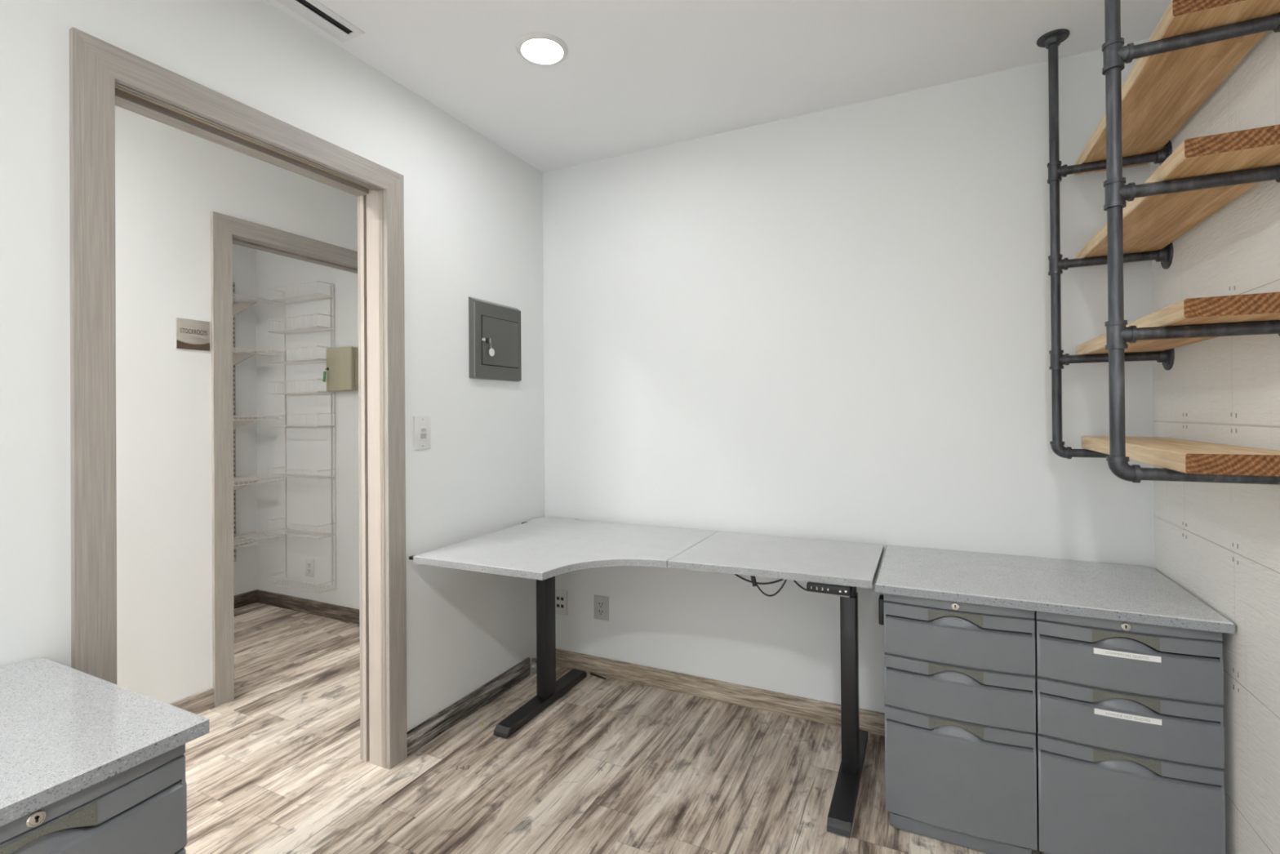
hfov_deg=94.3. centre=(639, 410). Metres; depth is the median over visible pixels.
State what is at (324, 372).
key
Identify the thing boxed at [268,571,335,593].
basket
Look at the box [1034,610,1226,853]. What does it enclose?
pedestal
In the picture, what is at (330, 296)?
basket
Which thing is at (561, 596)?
outlet
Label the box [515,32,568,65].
recessed light
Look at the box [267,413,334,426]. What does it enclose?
basket
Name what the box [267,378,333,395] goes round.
basket
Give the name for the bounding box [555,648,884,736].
baseboard
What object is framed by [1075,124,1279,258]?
wooden shelf
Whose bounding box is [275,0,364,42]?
ceiling vent
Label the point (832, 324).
wall
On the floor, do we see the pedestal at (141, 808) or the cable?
the pedestal at (141, 808)
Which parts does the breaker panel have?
door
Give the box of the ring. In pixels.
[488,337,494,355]
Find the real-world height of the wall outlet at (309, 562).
0.112 m
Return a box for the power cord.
[590,672,606,679]
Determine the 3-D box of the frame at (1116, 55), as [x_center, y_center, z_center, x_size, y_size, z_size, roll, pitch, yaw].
[1.139,-0.512,1.237,0.332,1.384,0.089,-1,0,26]
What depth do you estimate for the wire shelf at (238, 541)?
3.75 m
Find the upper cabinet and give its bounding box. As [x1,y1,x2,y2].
[326,346,358,391]
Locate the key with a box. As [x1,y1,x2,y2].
[322,368,327,382]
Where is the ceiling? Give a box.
[264,0,1171,172]
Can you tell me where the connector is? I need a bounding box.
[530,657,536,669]
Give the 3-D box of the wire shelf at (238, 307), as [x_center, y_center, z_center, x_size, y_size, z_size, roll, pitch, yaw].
[-2.695,-0.651,3.312,0.303,0.089,1.253,-1,0,26]
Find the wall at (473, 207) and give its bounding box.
[0,0,545,731]
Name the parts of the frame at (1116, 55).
arm, arm, arm, arm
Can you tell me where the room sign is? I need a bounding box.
[176,317,209,351]
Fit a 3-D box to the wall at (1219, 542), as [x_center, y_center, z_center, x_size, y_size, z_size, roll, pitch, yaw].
[0.400,0.012,-0.800,0.101,2.440,6.000,-1,0,26]
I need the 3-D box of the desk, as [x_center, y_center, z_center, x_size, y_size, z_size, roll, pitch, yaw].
[0.039,0.882,2.207,1.561,0.732,0.887,-1,0,26]
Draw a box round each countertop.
[0,657,208,826]
[875,544,1235,634]
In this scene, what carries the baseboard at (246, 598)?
attached to the wall at (244, 277)
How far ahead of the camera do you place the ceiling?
1.99 m
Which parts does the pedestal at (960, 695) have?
handle, handle, handle, lock rail, drawer, drawer, drawer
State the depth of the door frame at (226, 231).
2.57 m
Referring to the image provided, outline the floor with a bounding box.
[183,602,1039,853]
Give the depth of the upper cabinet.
3.52 m
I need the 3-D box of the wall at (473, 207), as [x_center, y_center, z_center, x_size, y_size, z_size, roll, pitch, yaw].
[-1.834,0.034,0.280,0.115,2.440,6.000,-1,0,26]
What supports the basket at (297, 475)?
on the wall rack
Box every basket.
[266,280,333,304]
[266,313,333,334]
[267,346,331,364]
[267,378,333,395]
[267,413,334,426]
[267,466,334,479]
[268,517,334,538]
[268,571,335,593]
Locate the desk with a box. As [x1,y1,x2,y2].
[408,516,884,837]
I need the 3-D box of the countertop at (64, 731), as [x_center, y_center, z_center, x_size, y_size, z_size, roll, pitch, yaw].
[-1.106,0.535,0.929,0.614,0.026,0.464,-1,0,26]
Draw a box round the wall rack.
[266,280,335,593]
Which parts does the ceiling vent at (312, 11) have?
blade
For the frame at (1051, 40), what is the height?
1.384 m
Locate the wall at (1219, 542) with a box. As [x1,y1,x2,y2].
[1148,0,1279,853]
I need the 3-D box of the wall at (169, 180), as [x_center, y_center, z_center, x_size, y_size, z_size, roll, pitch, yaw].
[-2.770,0.043,0.732,0.115,2.440,6.000,-1,0,26]
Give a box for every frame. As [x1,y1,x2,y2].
[69,26,407,769]
[210,211,357,706]
[1036,28,1174,458]
[1102,0,1279,484]
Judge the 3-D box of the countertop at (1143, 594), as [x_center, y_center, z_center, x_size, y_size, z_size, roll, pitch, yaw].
[1.176,0.521,1.837,0.796,0.026,0.568,-1,0,26]
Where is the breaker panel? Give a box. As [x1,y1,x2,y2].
[468,296,521,381]
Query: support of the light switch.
attached to the wall at (473, 207)
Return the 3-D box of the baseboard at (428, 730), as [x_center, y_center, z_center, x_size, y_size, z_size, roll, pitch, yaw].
[-0.687,1.213,2.482,0.012,0.083,0.744,-1,0,26]
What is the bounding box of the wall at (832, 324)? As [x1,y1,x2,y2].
[255,39,1155,713]
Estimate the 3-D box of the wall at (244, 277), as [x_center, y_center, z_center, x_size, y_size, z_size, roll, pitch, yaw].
[-3.907,0.054,1.282,0.100,2.440,6.000,-1,0,26]
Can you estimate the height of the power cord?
0.010 m
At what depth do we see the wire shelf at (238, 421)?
3.76 m
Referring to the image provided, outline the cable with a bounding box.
[555,607,559,628]
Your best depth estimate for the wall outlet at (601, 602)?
2.81 m
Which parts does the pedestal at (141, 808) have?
handle, drawer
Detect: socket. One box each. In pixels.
[307,561,311,573]
[597,600,604,615]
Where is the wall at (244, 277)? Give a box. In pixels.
[232,244,257,595]
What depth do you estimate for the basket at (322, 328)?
3.65 m
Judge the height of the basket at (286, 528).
0.078 m
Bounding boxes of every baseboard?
[168,687,213,714]
[234,589,257,608]
[257,589,359,624]
[407,657,530,756]
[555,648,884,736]
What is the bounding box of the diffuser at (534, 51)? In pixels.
[522,39,562,62]
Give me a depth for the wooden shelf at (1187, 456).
1.20 m
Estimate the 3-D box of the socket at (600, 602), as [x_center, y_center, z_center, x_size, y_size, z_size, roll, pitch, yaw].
[-0.185,0.934,2.806,0.035,0.068,0.002,-1,0,26]
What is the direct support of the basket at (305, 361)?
on the wall rack
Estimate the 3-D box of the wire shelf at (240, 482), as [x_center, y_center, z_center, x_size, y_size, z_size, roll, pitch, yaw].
[-2.686,0.469,3.307,0.303,0.089,1.253,-1,0,26]
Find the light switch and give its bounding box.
[413,416,431,449]
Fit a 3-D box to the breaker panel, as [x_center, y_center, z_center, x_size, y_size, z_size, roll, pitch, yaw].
[-0.629,-0.304,2.614,0.035,0.342,0.332,-1,0,26]
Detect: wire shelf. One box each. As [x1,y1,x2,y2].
[232,293,283,315]
[232,346,283,365]
[232,415,284,429]
[233,474,284,490]
[233,530,284,548]
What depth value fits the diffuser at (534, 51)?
1.96 m
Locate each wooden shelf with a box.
[1074,0,1279,175]
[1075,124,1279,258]
[1075,292,1279,355]
[1081,435,1279,476]
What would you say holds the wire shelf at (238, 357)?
attached to the shelf standard
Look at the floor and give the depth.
2.04 m
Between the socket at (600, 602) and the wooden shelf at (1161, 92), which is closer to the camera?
the wooden shelf at (1161, 92)
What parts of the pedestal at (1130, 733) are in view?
handle, handle, handle, lock rail, drawer, drawer, drawer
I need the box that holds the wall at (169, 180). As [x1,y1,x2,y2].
[115,105,357,703]
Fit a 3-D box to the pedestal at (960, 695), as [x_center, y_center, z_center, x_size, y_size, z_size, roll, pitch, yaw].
[0.996,0.886,1.908,0.395,0.699,0.523,-1,0,26]
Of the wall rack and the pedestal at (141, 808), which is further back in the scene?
the wall rack
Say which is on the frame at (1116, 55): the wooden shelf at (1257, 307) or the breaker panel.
the wooden shelf at (1257, 307)
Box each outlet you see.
[305,558,314,577]
[555,588,567,615]
[593,595,608,620]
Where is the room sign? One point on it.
(194, 335)
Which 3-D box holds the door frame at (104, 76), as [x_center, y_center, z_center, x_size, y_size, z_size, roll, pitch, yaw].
[-1.116,0.203,1.762,0.149,2.104,0.925,-1,0,26]
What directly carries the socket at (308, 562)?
attached to the wall outlet at (309, 562)
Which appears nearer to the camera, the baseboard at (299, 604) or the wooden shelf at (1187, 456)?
the wooden shelf at (1187, 456)
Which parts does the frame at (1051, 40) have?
arm, arm, arm, arm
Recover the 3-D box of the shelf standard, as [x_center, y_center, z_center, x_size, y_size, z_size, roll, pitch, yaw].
[-2.617,0.075,3.820,0.012,1.800,0.028,-1,0,26]
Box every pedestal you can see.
[0,743,186,853]
[878,593,1037,853]
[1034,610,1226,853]
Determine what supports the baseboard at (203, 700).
attached to the wall at (169, 180)
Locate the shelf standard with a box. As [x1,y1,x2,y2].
[232,281,236,562]

